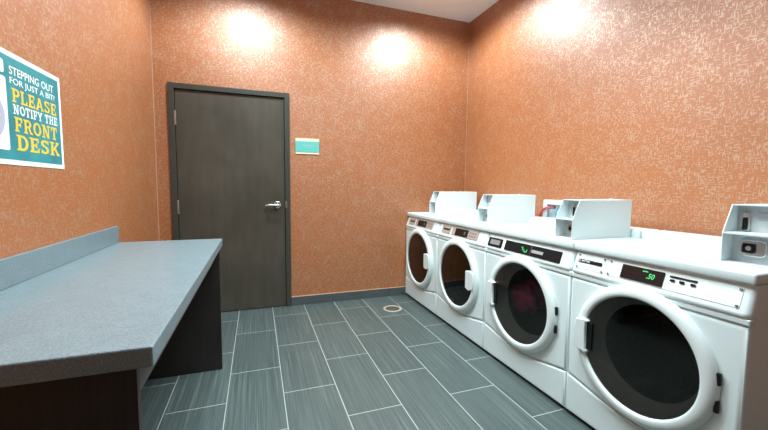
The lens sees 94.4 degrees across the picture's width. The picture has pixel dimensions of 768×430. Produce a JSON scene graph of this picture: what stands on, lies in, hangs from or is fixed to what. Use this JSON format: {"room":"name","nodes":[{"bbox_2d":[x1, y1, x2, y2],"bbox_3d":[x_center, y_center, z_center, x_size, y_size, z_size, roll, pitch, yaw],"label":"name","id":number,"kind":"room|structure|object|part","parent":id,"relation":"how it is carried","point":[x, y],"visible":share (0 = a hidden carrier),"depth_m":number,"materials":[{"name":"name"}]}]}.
{"room":"laundry","nodes":[
{"label":"laundry","id":0,"kind":"room"},
{"bbox_2d":[0,0,158,258],"bbox_3d":[-1.114,-0.373,0.479,0.120,3.052,5.506,-1,5,-20],"label":"wall","id":1,"kind":"structure","parent":0,"point":[99,51],"depth_m":1.86,"materials":[{"name":"paint"}]},
{"bbox_2d":[0,47,64,168],"bbox_3d":[-1.343,-0.383,1.306,0.004,0.400,0.623,-1,5,-20],"label":"poster","id":2,"kind":"object","parent":1,"relation":"attached to","point":[30,105],"visible":1,"depth_m":1.36,"materials":[{"name":"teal paper"}]},
{"bbox_2d":[0,58,3,71],"bbox_3d":[-1.285,-0.508,1.140,0.001,0.047,0.193,-1,5,-20],"label":"picture","id":3,"kind":"object","parent":2,"relation":"on","point":[1,59],"depth_m":1.22,"materials":[{"name":"white"}]},
{"bbox_2d":[0,75,9,149],"bbox_3d":[-1.284,-0.347,1.147,0.001,0.254,0.219,-1,5,-20],"label":"picture","id":4,"kind":"object","parent":2,"relation":"attached to","point":[4,87],"depth_m":1.23,"materials":[{"name":"white paper"}]},
{"bbox_2d":[0,226,118,290],"bbox_3d":[-1.349,0.183,1.381,0.019,0.100,1.700,-1,5,-20],"label":"backsplash","id":5,"kind":"structure","parent":1,"relation":"attached to","point":[18,268],"depth_m":1.46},
{"bbox_2d":[150,0,468,302],"bbox_3d":[-0.537,-0.621,3.662,3.351,3.052,0.120,-1,5,-20],"label":"wall","id":6,"kind":"structure","parent":0,"point":[382,90],"depth_m":3.63,"materials":[{"name":"paint"}]},
{"bbox_2d":[149,0,159,240],"bbox_3d":[-1.979,-0.633,3.078,0.004,2.962,0.004,-1,5,-20],"label":"trim","id":7,"kind":"structure","parent":6,"relation":"attached to","point":[149,0],"depth_m":3.06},
{"bbox_2d":[167,82,291,311],"bbox_3d":[-1.408,-0.119,3.346,1.019,2.084,0.166,-1,5,-20],"label":"door","id":8,"kind":"structure","parent":6,"relation":"in","point":[229,148],"depth_m":3.33,"materials":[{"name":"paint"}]},
{"bbox_3d":[-1.029,-0.097,3.433,0.072,0.072,0.056,-1,5,-20],"label":"handle","id":9,"kind":"part","parent":8,"relation":"part of","materials":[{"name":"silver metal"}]},
{"bbox_2d":[295,138,318,154],"bbox_3d":[-0.755,-0.677,3.509,0.229,0.153,0.010,-1,5,-20],"label":"wall sign","id":10,"kind":"object","parent":6,"relation":"attached to","point":[303,145],"visible":1,"depth_m":3.50,"materials":[{"name":"teal plastic"}]},
{"bbox_2d":[292,286,406,305],"bbox_3d":[0.002,0.851,3.907,1.977,0.088,0.011,-1,5,-20],"label":"baseboard","id":11,"kind":"structure","parent":6,"relation":"attached to","point":[312,299],"depth_m":3.76,"materials":[{"name":"tile"}]},
{"bbox_2d":[465,23,469,172],"bbox_3d":[0.947,-0.687,4.121,0.004,2.962,0.004,-1,5,-20],"label":"trim","id":12,"kind":"structure","parent":6,"relation":"attached to","point":[469,23],"depth_m":4.07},
{"bbox_2d":[141,294,595,429],"bbox_3d":[0.392,1.169,1.146,3.351,0.100,5.746,-1,5,-20],"label":"floor","id":13,"kind":"structure","parent":0,"point":[357,364],"depth_m":2.20,"materials":[{"name":"tile"}]},
{"bbox_2d":[0,226,222,429],"bbox_3d":[-1.081,0.600,1.512,0.598,0.946,1.700,-1,5,-20],"label":"countertop","id":14,"kind":"structure","parent":13,"relation":"on","point":[87,320],"depth_m":1.01,"materials":[{"name":"laminate"}]},
{"bbox_3d":[-0.832,0.736,0.769,0.540,0.798,0.022,-1,5,-20],"label":"panel","id":15,"kind":"part","parent":14,"relation":"part of","materials":[{"name":"laminate"}]},
{"bbox_3d":[-1.331,0.616,2.216,0.575,0.798,0.026,-1,5,-20],"label":"panel","id":16,"kind":"part","parent":14,"relation":"part of","materials":[{"name":"laminate"}]},
{"bbox_2d":[383,305,401,311],"bbox_3d":[0.084,0.925,3.522,0.184,0.004,0.184,-1,5,-20],"label":"floor drain","id":17,"kind":"object","parent":13,"relation":"on","point":[391,308],"visible":1,"depth_m":3.52,"materials":[{"name":"metal"}]},
{"bbox_2d":[405,191,477,313],"bbox_3d":[0.663,0.333,3.712,0.723,1.164,0.724,-1,5,-20],"label":"washing machine","id":18,"kind":"object","parent":13,"relation":"on","point":[422,228],"visible":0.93,"depth_m":3.62,"materials":[{"name":"white metal"}]},
{"bbox_3d":[0.339,0.435,3.604,0.008,0.493,0.493,-1,5,-20],"label":"door glass","id":19,"kind":"part","parent":18,"relation":"part of","materials":[{"name":"glass"}]},
{"bbox_3d":[0.353,0.435,3.609,0.045,0.598,0.598,-1,5,-20],"label":"door","id":20,"kind":"part","parent":18,"relation":"part of","materials":[{"name":"plastic"}]},
{"bbox_3d":[0.375,0.799,3.647,0.035,0.200,0.722,-1,5,-20],"label":"kick panel","id":21,"kind":"part","parent":18,"relation":"part of","materials":[{"name":"white metal"}]},
{"bbox_3d":[0.379,0.456,3.620,0.035,0.586,0.722,-1,5,-20],"label":"panel","id":22,"kind":"part","parent":18,"relation":"part of","materials":[{"name":"white metal"}]},
{"bbox_3d":[0.386,0.097,3.593,0.054,0.118,0.722,-1,5,-20],"label":"control panel","id":23,"kind":"part","parent":18,"relation":"part of","materials":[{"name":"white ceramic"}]},
{"bbox_3d":[0.407,0.444,3.388,0.020,0.154,0.108,-1,5,-20],"label":"door handle","id":24,"kind":"part","parent":18,"relation":"part of","materials":[{"name":"plastic"}]},
{"bbox_3d":[0.606,0.013,3.664,0.488,0.042,0.724,-1,5,-20],"label":"lid","id":25,"kind":"part","parent":18,"relation":"part of","materials":[{"name":"white metal"}]},
{"bbox_2d":[436,194,555,347],"bbox_3d":[0.909,0.394,3.027,0.723,1.155,0.732,-1,5,-20],"label":"washing machine","id":26,"kind":"object","parent":13,"relation":"on","point":[462,241],"visible":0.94,"depth_m":2.81,"materials":[{"name":"white metal"}]},
{"bbox_3d":[0.584,0.492,2.919,0.008,0.493,0.493,-1,5,-20],"label":"door glass","id":27,"kind":"part","parent":26,"relation":"part of","materials":[{"name":"glass"}]},
{"bbox_3d":[0.598,0.492,2.924,0.045,0.598,0.598,-1,5,-20],"label":"door","id":28,"kind":"part","parent":26,"relation":"part of","materials":[{"name":"plastic"}]},
{"bbox_3d":[0.621,0.856,2.962,0.035,0.200,0.730,-1,5,-20],"label":"kick panel","id":29,"kind":"part","parent":26,"relation":"part of","materials":[{"name":"white metal"}]},
{"bbox_3d":[0.624,0.513,2.935,0.035,0.586,0.730,-1,5,-20],"label":"panel","id":30,"kind":"part","parent":26,"relation":"part of","materials":[{"name":"white metal"}]},
{"bbox_3d":[0.631,0.154,2.908,0.054,0.118,0.730,-1,5,-20],"label":"control panel","id":31,"kind":"part","parent":26,"relation":"part of","materials":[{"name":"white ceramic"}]},
{"bbox_3d":[0.653,0.501,2.703,0.020,0.154,0.108,-1,5,-20],"label":"door handle","id":32,"kind":"part","parent":26,"relation":"part of","materials":[{"name":"plastic"}]},
{"bbox_3d":[0.840,-0.050,2.801,0.032,0.212,0.125,-1,5,-20],"label":"plate","id":33,"kind":"part","parent":26,"relation":"part of","materials":[{"name":"white metal"}]},
{"bbox_3d":[0.851,0.070,2.979,0.488,0.042,0.732,-1,5,-20],"label":"lid","id":34,"kind":"part","parent":26,"relation":"part of","materials":[{"name":"white metal"}]},
{"bbox_2d":[484,199,657,406],"bbox_3d":[1.155,0.456,2.335,0.726,1.147,0.737,-1,5,-20],"label":"washing machine","id":35,"kind":"object","parent":13,"relation":"on","point":[536,347],"visible":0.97,"depth_m":2.06,"materials":[{"name":"white metal"}]},
{"bbox_3d":[0.740,0.535,2.465,0.030,0.170,0.073,-1,5,-20],"label":"door handle","id":36,"kind":"part","parent":35,"relation":"part of","materials":[{"name":"plastic"}]},
{"bbox_3d":[0.845,0.550,2.232,0.045,0.598,0.598,-1,5,-20],"label":"door","id":37,"kind":"part","parent":35,"relation":"part of","materials":[{"name":"plastic"}]},
{"bbox_3d":[0.868,0.914,2.271,0.035,0.200,0.735,-1,5,-20],"label":"kick panel","id":38,"kind":"part","parent":35,"relation":"part of","materials":[{"name":"white metal"}]},
{"bbox_2d":[509,279,545,315],"bbox_3d":[0.990,0.575,2.449,0.185,0.256,0.219,-1,5,-20],"label":"laundry","id":39,"kind":"object","parent":35,"relation":"in","point":[528,297],"visible":0.94,"depth_m":2.41,"materials":[{"name":"fabric"}]},
{"bbox_3d":[0.871,0.571,2.243,0.035,0.586,0.735,-1,5,-20],"label":"panel","id":40,"kind":"part","parent":35,"relation":"part of","materials":[{"name":"white metal"}]},
{"bbox_3d":[0.879,0.212,2.216,0.054,0.118,0.735,-1,5,-20],"label":"control panel","id":41,"kind":"part","parent":35,"relation":"part of","materials":[{"name":"white metal"}]},
{"bbox_3d":[1.098,0.127,2.288,0.488,0.042,0.737,-1,5,-20],"label":"lid","id":42,"kind":"part","parent":35,"relation":"part of","materials":[{"name":"white metal"}]},
{"bbox_3d":[1.060,0.021,1.984,0.032,0.204,0.108,-1,5,-20],"label":"plate","id":43,"kind":"part","parent":35,"relation":"part of","materials":[{"name":"white metal"}]},
{"bbox_2d":[565,204,767,429],"bbox_3d":[1.400,0.509,1.648,0.726,1.155,0.722,-1,5,-20],"label":"washing machine","id":44,"kind":"object","parent":13,"relation":"on","point":[669,329],"visible":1,"depth_m":1.51,"materials":[{"name":"white metal"}]},
{"bbox_3d":[0.986,0.592,1.778,0.030,0.170,0.073,-1,5,-20],"label":"door handle","id":45,"kind":"part","parent":44,"relation":"part of","materials":[{"name":"plastic"}]},
{"bbox_3d":[1.027,0.238,1.768,0.025,0.070,0.150,-1,5,-20],"label":"badge plate","id":46,"kind":"part","parent":44,"relation":"part of","materials":[{"name":"white metal"}]},
{"bbox_3d":[1.114,0.971,1.584,0.035,0.200,0.720,-1,5,-20],"label":"kick panel","id":47,"kind":"part","parent":44,"relation":"part of","materials":[{"name":"white metal"}]},
{"bbox_3d":[1.091,0.607,1.546,0.045,0.598,0.598,-1,5,-20],"label":"door","id":48,"kind":"part","parent":44,"relation":"part of","materials":[{"name":"plastic"}]},
{"bbox_3d":[1.117,0.628,1.557,0.035,0.586,0.720,-1,5,-20],"label":"panel","id":49,"kind":"part","parent":44,"relation":"part of","materials":[{"name":"white metal"}]},
{"bbox_3d":[1.125,0.269,1.530,0.054,0.118,0.720,-1,5,-20],"label":"control panel","id":50,"kind":"part","parent":44,"relation":"part of","materials":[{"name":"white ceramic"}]},
{"bbox_3d":[1.344,0.184,1.601,0.488,0.042,0.722,-1,5,-20],"label":"lid","id":51,"kind":"part","parent":44,"relation":"part of","materials":[{"name":"white metal"}]},
{"bbox_3d":[1.388,0.073,1.318,0.032,0.212,0.138,-1,5,-20],"label":"plate","id":52,"kind":"part","parent":44,"relation":"part of","materials":[{"name":"white metal"}]},
{"bbox_2d":[353,0,498,22],"bbox_3d":[0.423,-1.972,0.896,3.351,0.100,5.746,-1,5,-20],"label":"ceiling","id":53,"kind":"structure","parent":0,"point":[460,10],"depth_m":3.66,"materials":[{"name":"paint"}]},
{"bbox_2d":[465,0,767,235],"bbox_3d":[1.929,-0.430,1.563,0.120,3.052,5.506,-1,5,-20],"label":"wall","id":54,"kind":"structure","parent":0,"point":[661,106],"depth_m":2.33,"materials":[{"name":"paint"}]},
{"bbox_2d":[543,200,562,217],"bbox_3d":[1.379,-0.031,2.881,0.043,0.178,0.203,-1,5,-20],"label":"water supply box","id":55,"kind":"object","parent":54,"relation":"attached to","point":[554,204],"visible":0.41,"depth_m":2.92,"materials":[{"name":"paint"}]},
{"bbox_2d":[539,206,550,216],"bbox_3d":[1.325,0.447,2.995,0.039,1.046,0.147,0,5,-7],"label":"supply hose","id":56,"kind":"object","parent":55,"relation":"attached to","point":[548,207],"visible":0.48,"depth_m":2.94,"materials":[{"name":"red rubber"}]}
]}

